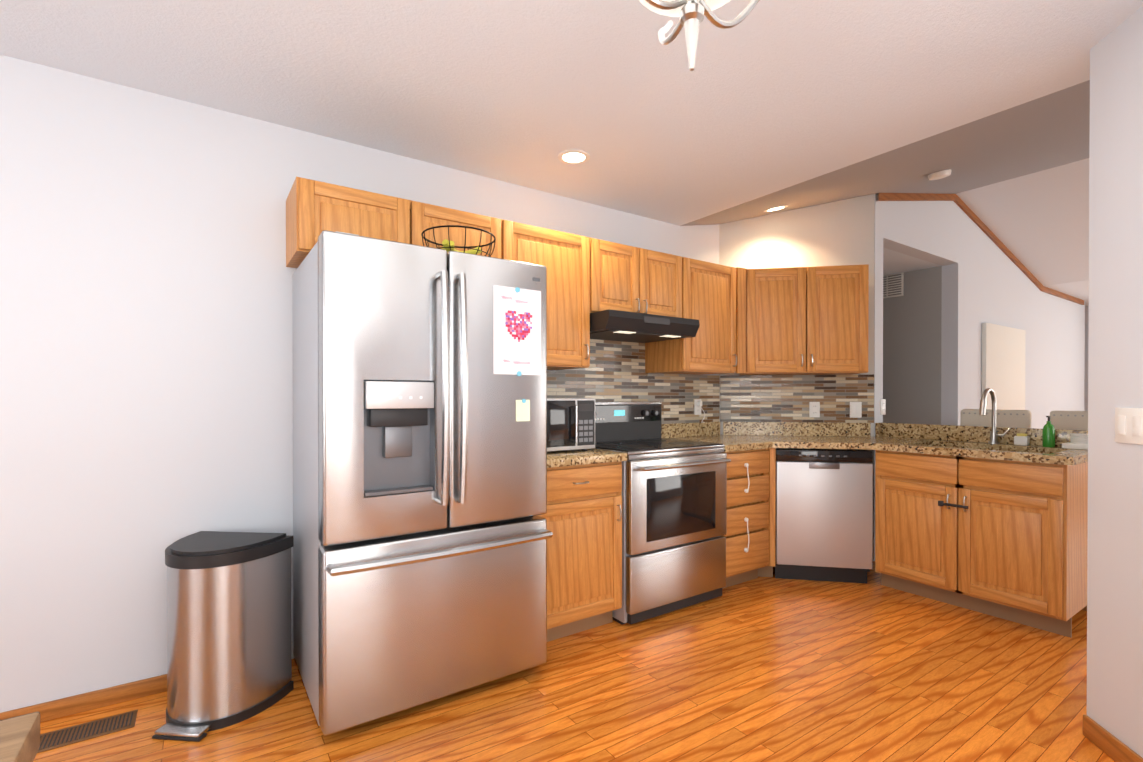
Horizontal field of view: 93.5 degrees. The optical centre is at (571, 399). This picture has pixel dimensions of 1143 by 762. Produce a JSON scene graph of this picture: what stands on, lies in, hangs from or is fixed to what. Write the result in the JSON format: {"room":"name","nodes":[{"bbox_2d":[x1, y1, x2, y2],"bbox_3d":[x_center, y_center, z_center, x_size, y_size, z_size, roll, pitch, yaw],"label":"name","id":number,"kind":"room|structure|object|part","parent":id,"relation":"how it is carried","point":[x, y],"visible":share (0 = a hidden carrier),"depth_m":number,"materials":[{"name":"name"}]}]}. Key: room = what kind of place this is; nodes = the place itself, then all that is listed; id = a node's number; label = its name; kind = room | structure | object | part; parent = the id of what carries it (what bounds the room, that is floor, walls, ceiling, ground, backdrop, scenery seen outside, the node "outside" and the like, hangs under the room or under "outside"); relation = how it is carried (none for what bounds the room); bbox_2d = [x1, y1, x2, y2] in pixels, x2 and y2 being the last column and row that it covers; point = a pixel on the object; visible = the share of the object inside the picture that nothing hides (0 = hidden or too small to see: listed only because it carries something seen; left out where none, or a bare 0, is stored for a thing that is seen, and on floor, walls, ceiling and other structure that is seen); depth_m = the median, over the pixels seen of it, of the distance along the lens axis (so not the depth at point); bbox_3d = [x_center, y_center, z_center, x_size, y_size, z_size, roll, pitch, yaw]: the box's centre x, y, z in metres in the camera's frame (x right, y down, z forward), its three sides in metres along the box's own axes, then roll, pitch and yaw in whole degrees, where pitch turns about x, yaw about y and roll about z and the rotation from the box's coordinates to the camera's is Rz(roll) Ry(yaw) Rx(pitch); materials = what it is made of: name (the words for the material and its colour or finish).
{"room":"kitchen","nodes":[
{"label":"kitchen","id":0,"kind":"room"},
{"bbox_2d":[0,55,718,712],"bbox_3d":[-1.471,-0.378,2.428,6.230,3.150,0.140,0,0,-35],"label":"wall","id":1,"kind":"structure","parent":0,"point":[146,373],"depth_m":2.16,"materials":[{"name":"white paint"}]},
{"bbox_2d":[0,674,166,721],"bbox_3d":[-2.643,1.168,1.536,3.280,0.068,0.014,0,0,-35],"label":"baseboard","id":2,"kind":"structure","parent":1,"relation":"attached to","point":[71,705],"depth_m":2.08,"materials":[{"name":"brown wood"}]},
{"bbox_2d":[286,176,505,267],"bbox_3d":[-0.823,-0.754,2.569,0.920,0.300,0.352,0,0,-35],"label":"upper cabinet","id":3,"kind":"object","parent":1,"relation":"attached to","point":[313,207],"depth_m":2.35,"materials":[{"name":"brown wood"}]},
{"bbox_2d":[506,220,601,369],"bbox_3d":[-0.192,-0.541,3.004,0.613,0.730,0.352,0,0,-35],"label":"upper cabinet","id":4,"kind":"object","parent":1,"relation":"attached to","point":[586,276],"depth_m":2.91,"materials":[{"name":"brown wood"}]},
{"bbox_2d":[547,339,719,423],"bbox_3d":[0.296,-0.104,3.553,2.032,0.558,0.008,0,0,-35],"label":"backsplash","id":5,"kind":"structure","parent":1,"relation":"attached to","point":[614,371],"depth_m":3.63,"materials":[{"name":"tile"}]},
{"bbox_2d":[694,399,700,414],"bbox_3d":[0.937,0.059,3.984,0.072,0.115,0.009,0,0,-35],"label":"electrical outlet","id":6,"kind":"object","parent":5,"relation":"attached to","point":[697,410],"visible":0.81,"depth_m":3.97,"materials":[{"name":"white plastic"}]},
{"bbox_2d":[602,240,685,317],"bbox_3d":[0.308,-0.698,3.347,0.725,0.420,0.352,0,0,-35],"label":"upper cabinet","id":7,"kind":"object","parent":1,"relation":"attached to","point":[634,279],"depth_m":3.21,"materials":[{"name":"brown wood"}]},
{"bbox_2d":[590,309,699,342],"bbox_3d":[0.350,-0.430,3.286,0.701,0.107,0.502,0,0,-35],"label":"range hood","id":8,"kind":"object","parent":7,"relation":"attached to","point":[616,325],"visible":0.9,"depth_m":3.10,"materials":[{"name":"black metal"}]},
{"bbox_2d":[645,258,736,374],"bbox_3d":[0.797,-0.544,3.684,0.588,0.730,0.352,0,0,-35],"label":"upper cabinet","id":9,"kind":"object","parent":1,"relation":"attached to","point":[710,287],"depth_m":3.56,"materials":[{"name":"brown wood"}]},
{"bbox_2d":[0,0,1142,305],"bbox_3d":[2.563,-1.633,2.440,13.300,0.780,8.000,0,0,-35],"label":"ceiling","id":10,"kind":"structure","parent":0,"point":[768,104],"depth_m":2.15,"materials":[{"name":"white paint"}]},
{"bbox_2d":[558,150,589,163],"bbox_3d":[0.012,-1.241,2.763,0.164,0.006,0.164,0,0,-35],"label":"recessed light","id":11,"kind":"object","parent":10,"relation":"in","point":[573,156],"visible":1,"depth_m":2.76,"materials":[{"name":"white plastic"}]},
{"bbox_2d":[639,0,759,70],"bbox_3d":[0.312,-1.043,1.393,0.426,0.388,0.426,0,0,44],"label":"chandelier","id":12,"kind":"object","parent":10,"relation":"hanging from","point":[690,13],"visible":1,"depth_m":1.40,"materials":[{"name":"silver metal"}]},
{"bbox_2d":[764,205,787,211],"bbox_3d":[1.453,-1.354,3.827,0.164,0.006,0.164,-14,8,-34],"label":"recessed light","id":13,"kind":"object","parent":10,"relation":"in","point":[775,208],"visible":0.94,"depth_m":3.81,"materials":[{"name":"white plastic"}]},
{"bbox_2d":[928,169,950,179],"bbox_3d":[2.414,-1.466,3.528,0.128,0.036,0.128,-14,8,-34],"label":"smoke detector","id":14,"kind":"object","parent":10,"relation":"attached to","point":[939,175],"visible":1,"depth_m":3.49,"materials":[{"name":"white plastic"}]},
{"bbox_2d":[33,561,1114,761],"bbox_3d":[2.563,1.237,2.455,13.300,0.080,8.000,0,0,-35],"label":"floor","id":15,"kind":"structure","parent":0,"point":[774,669],"depth_m":2.13,"materials":[{"name":"brown wood"}]},
{"bbox_2d":[0,712,39,761],"bbox_3d":[-0.939,0.837,-0.304,1.505,0.750,1.625,0,0,-35],"label":"table","id":16,"kind":"object","parent":15,"relation":"on","point":[19,738],"visible":1,"depth_m":0.74,"materials":[{"name":"brown wood"}]},
{"bbox_2d":[37,709,137,752],"bbox_3d":[-1.750,1.196,1.941,0.280,0.006,0.130,0,0,-35],"label":"floor vent","id":17,"kind":"object","parent":15,"relation":"in","point":[82,732],"visible":0.88,"depth_m":1.94,"materials":[{"name":"brown metal"}]},
{"bbox_2d":[152,531,293,741],"bbox_3d":[-1.373,0.875,2.063,0.419,0.648,0.358,0,0,5],"label":"trash can","id":18,"kind":"object","parent":15,"relation":"on","point":[229,629],"visible":1,"depth_m":1.98,"materials":[{"name":"silver metal"}]},
{"bbox_2d":[292,230,552,735],"bbox_3d":[-0.664,0.304,2.354,0.897,1.787,0.841,0,0,-35],"label":"fridge","id":19,"kind":"object","parent":15,"relation":"on","point":[385,626],"depth_m":2.03,"materials":[{"name":"grey metal"}]},
{"bbox_3d":[-0.687,-0.037,1.986,0.446,1.077,0.101,0,0,-35],"label":"fridge door","id":20,"kind":"part","parent":19,"relation":"part of","materials":[{"name":"silver metal"}]},
{"bbox_2d":[421,225,495,256],"bbox_3d":[-0.488,-0.643,2.338,0.318,0.127,0.318,0,0,-35],"label":"basket","id":21,"kind":"object","parent":19,"relation":"on","point":[447,245],"visible":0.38,"depth_m":2.25,"materials":[{"name":"black metal"}]},
{"bbox_2d":[538,461,621,641],"bbox_3d":[-0.133,0.758,2.893,0.567,0.872,0.612,0,0,-35],"label":"base cabinet","id":22,"kind":"object","parent":15,"relation":"on","point":[583,515],"depth_m":2.67,"materials":[{"name":"brown wood"}]},
{"bbox_2d":[547,448,626,467],"bbox_3d":[-0.126,0.250,2.884,0.576,0.140,0.633,0,0,-35],"label":"countertop","id":23,"kind":"structure","parent":22,"relation":"on","point":[562,458],"depth_m":2.68,"materials":[{"name":"stone"}]},
{"bbox_2d":[547,398,594,450],"bbox_3d":[-0.160,0.137,2.915,0.470,0.284,0.406,0,0,-35],"label":"microwave","id":24,"kind":"object","parent":23,"relation":"on","point":[570,423],"visible":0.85,"depth_m":2.80,"materials":[{"name":"grey metal"}]},
{"bbox_2d":[592,401,730,624],"bbox_3d":[0.460,0.606,3.215,0.760,1.175,0.689,0,0,-35],"label":"stove","id":25,"kind":"object","parent":15,"relation":"on","point":[674,511],"visible":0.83,"depth_m":2.98,"materials":[{"name":"grey metal"}]},
{"bbox_2d":[722,448,768,588],"bbox_3d":[0.930,0.754,3.625,0.463,0.872,0.612,0,0,-35],"label":"base cabinet","id":26,"kind":"object","parent":15,"relation":"on","point":[747,536],"depth_m":3.38,"materials":[{"name":"brown wood"}]},
{"bbox_2d":[661,422,882,451],"bbox_3d":[1.235,0.246,3.538,0.880,0.140,1.098,0,0,-35],"label":"countertop","id":27,"kind":"structure","parent":26,"relation":"on","point":[699,431],"depth_m":3.67,"materials":[{"name":"stone"}]},
{"bbox_2d":[758,448,775,576],"bbox_3d":[1.154,0.753,3.835,0.464,0.873,0.589,0,0,10],"label":"base cabinet","id":28,"kind":"object","parent":15,"relation":"on","point":[766,571],"visible":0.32,"depth_m":3.51,"materials":[{"name":"brown wood"}]},
{"bbox_2d":[775,448,872,582],"bbox_3d":[1.669,0.759,3.724,0.577,0.862,0.566,0,0,10],"label":"dishwasher","id":29,"kind":"object","parent":15,"relation":"on","point":[824,516],"visible":0.94,"depth_m":3.45,"materials":[{"name":"grey metal"}]},
{"bbox_2d":[875,450,1087,637],"bbox_3d":[2.412,0.757,3.187,0.672,0.873,0.915,0,0,-35],"label":"base cabinet","id":30,"kind":"object","parent":15,"relation":"on","point":[1005,539],"visible":1,"depth_m":2.91,"materials":[{"name":"brown wood"}]},
{"bbox_2d":[875,422,1087,464],"bbox_3d":[2.143,0.335,3.619,0.708,0.318,1.995,0,0,-35],"label":"countertop","id":31,"kind":"structure","parent":30,"relation":"on","point":[960,441],"depth_m":3.27,"materials":[{"name":"stone"}]},
{"bbox_2d":[979,388,1010,443],"bbox_3d":[2.566,0.104,3.270,0.231,0.346,0.108,0,0,-35],"label":"faucet","id":32,"kind":"object","parent":31,"relation":"on","point":[994,435],"visible":1,"depth_m":3.32,"materials":[{"name":"silver metal"}]},
{"bbox_2d":[1014,433,1029,445],"bbox_3d":[2.715,0.243,3.244,0.050,0.069,0.065,0,0,-35],"label":"sponge caddy","id":33,"kind":"object","parent":31,"relation":"on","point":[1021,439],"visible":1,"depth_m":3.23,"materials":[{"name":"white plastic"}]},
{"bbox_2d":[1042,416,1054,446],"bbox_3d":[2.778,0.187,3.132,0.058,0.182,0.056,0,0,-35],"label":"soap bottle","id":34,"kind":"object","parent":31,"relation":"on","point":[1048,435],"visible":1,"depth_m":3.12,"materials":[{"name":"green plastic"}]},
{"bbox_2d":[1062,433,1087,449],"bbox_3d":[2.865,0.237,3.013,0.115,0.084,0.155,0,0,-35],"label":"dish rack","id":35,"kind":"object","parent":31,"relation":"on","point":[1078,440],"visible":0.54,"depth_m":3.00,"materials":[{"name":"white plastic"}]},
{"bbox_2d":[961,409,1031,427],"bbox_3d":[2.887,0.633,3.755,0.410,1.115,0.410,0,0,-35],"label":"bar stool","id":36,"kind":"object","parent":15,"relation":"on","point":[1009,418],"visible":0.27,"depth_m":3.80,"materials":[{"name":"beige fabric"}]},
{"bbox_2d":[1050,411,1087,429],"bbox_3d":[3.176,0.635,3.335,0.410,1.115,0.410,0,0,-35],"label":"bar stool","id":37,"kind":"object","parent":15,"relation":"on","point":[1071,420],"visible":0.19,"depth_m":3.49,"materials":[{"name":"beige fabric"}]},
{"bbox_2d":[719,194,874,560],"bbox_3d":[1.685,-0.387,4.094,1.097,3.150,0.120,0,0,10],"label":"wall","id":38,"kind":"structure","parent":0,"point":[838,233],"depth_m":4.01,"materials":[{"name":"grey paint"}]},
{"bbox_2d":[720,374,873,422],"bbox_3d":[1.676,-0.004,4.032,1.087,0.353,0.008,0,0,10],"label":"backsplash","id":39,"kind":"structure","parent":38,"relation":"attached to","point":[766,398],"depth_m":4.03,"materials":[{"name":"tile"}]},
{"bbox_2d":[809,402,819,416],"bbox_3d":[1.807,0.079,3.999,0.072,0.115,0.009,0,0,10],"label":"electrical outlet","id":40,"kind":"object","parent":39,"relation":"attached to","point":[814,409],"visible":1,"depth_m":4.00,"materials":[{"name":"white plastic"}]},
{"bbox_2d":[850,402,861,417],"bbox_3d":[2.085,0.079,3.947,0.080,0.115,0.010,0,0,11],"label":"light switch","id":41,"kind":"object","parent":39,"relation":"attached to","point":[855,409],"visible":1,"depth_m":3.94,"materials":[{"name":"white plastic"}]},
{"bbox_2d":[723,422,870,436],"bbox_3d":[1.672,0.223,4.026,1.037,0.099,0.020,0,0,10],"label":"backsplash","id":42,"kind":"structure","parent":38,"relation":"attached to","point":[800,428],"depth_m":4.01,"materials":[{"name":"stone"}]},
{"bbox_2d":[736,264,868,374],"bbox_3d":[1.602,-0.545,3.837,0.868,0.730,0.409,0,0,10],"label":"upper cabinet","id":43,"kind":"object","parent":38,"relation":"attached to","point":[803,321],"visible":1,"depth_m":3.69,"materials":[{"name":"brown wood"}]},
{"bbox_2d":[874,194,1084,560],"bbox_3d":[4.102,-0.399,6.390,5.895,3.150,1.906,0,0,-35],"label":"wall","id":44,"kind":"structure","parent":0,"point":[965,277],"depth_m":5.01,"materials":[{"name":"white paint"}]},
{"bbox_2d":[880,399,885,414],"bbox_3d":[2.319,0.059,4.004,0.072,0.115,0.009,0,0,-35],"label":"electrical outlet","id":45,"kind":"object","parent":44,"relation":"attached to","point":[882,406],"visible":1,"depth_m":4.00,"materials":[{"name":"white plastic"}]},
{"bbox_2d":[883,273,902,297],"bbox_3d":[3.084,-1.103,5.245,0.014,0.230,0.280,0,0,-35],"label":"air vent","id":46,"kind":"object","parent":44,"relation":"in","point":[892,285],"visible":0.5,"depth_m":5.20,"materials":[{"name":"white plastic"}]},
{"bbox_2d":[878,193,1083,304],"bbox_3d":[4.407,-1.496,5.424,5.280,0.585,0.020,0,0,-35],"label":"crown molding","id":47,"kind":"structure","parent":44,"relation":"attached to","point":[976,220],"depth_m":4.90,"materials":[{"name":"brown wood"}]},
{"bbox_2d":[981,323,1025,409],"bbox_3d":[4.306,-0.158,5.349,1.060,1.120,0.038,0,0,-35],"label":"canvas art","id":48,"kind":"object","parent":44,"relation":"attached to","point":[1003,362],"visible":0.56,"depth_m":5.29,"materials":[{"name":"white"}]},
{"bbox_2d":[1084,306,1088,410],"bbox_3d":[8.066,-0.397,5.952,0.140,3.150,7.120,0,0,-35],"label":"wall","id":49,"kind":"structure","parent":0,"point":[1086,358],"depth_m":7.33,"materials":[{"name":"white paint"}]},
{"bbox_2d":[1087,6,1142,757],"bbox_3d":[1.788,-0.372,1.286,0.130,3.150,1.250,0,0,10],"label":"wall","id":50,"kind":"structure","parent":0,"point":[1115,580],"depth_m":1.80,"materials":[{"name":"white paint"}]},
{"bbox_2d":[1083,715,1142,761],"bbox_3d":[1.718,1.166,1.307,0.014,0.075,1.250,0,0,10],"label":"baseboard","id":51,"kind":"structure","parent":50,"relation":"attached to","point":[1110,745],"depth_m":1.81,"materials":[{"name":"brown wood"}]},
{"bbox_2d":[1115,408,1142,444],"bbox_3d":[1.799,0.086,1.734,0.010,0.115,0.118,0,0,10],"label":"light switch","id":52,"kind":"object","parent":50,"relation":"attached to","point":[1129,425],"visible":1,"depth_m":1.73,"materials":[{"name":"white plastic"}]}
]}

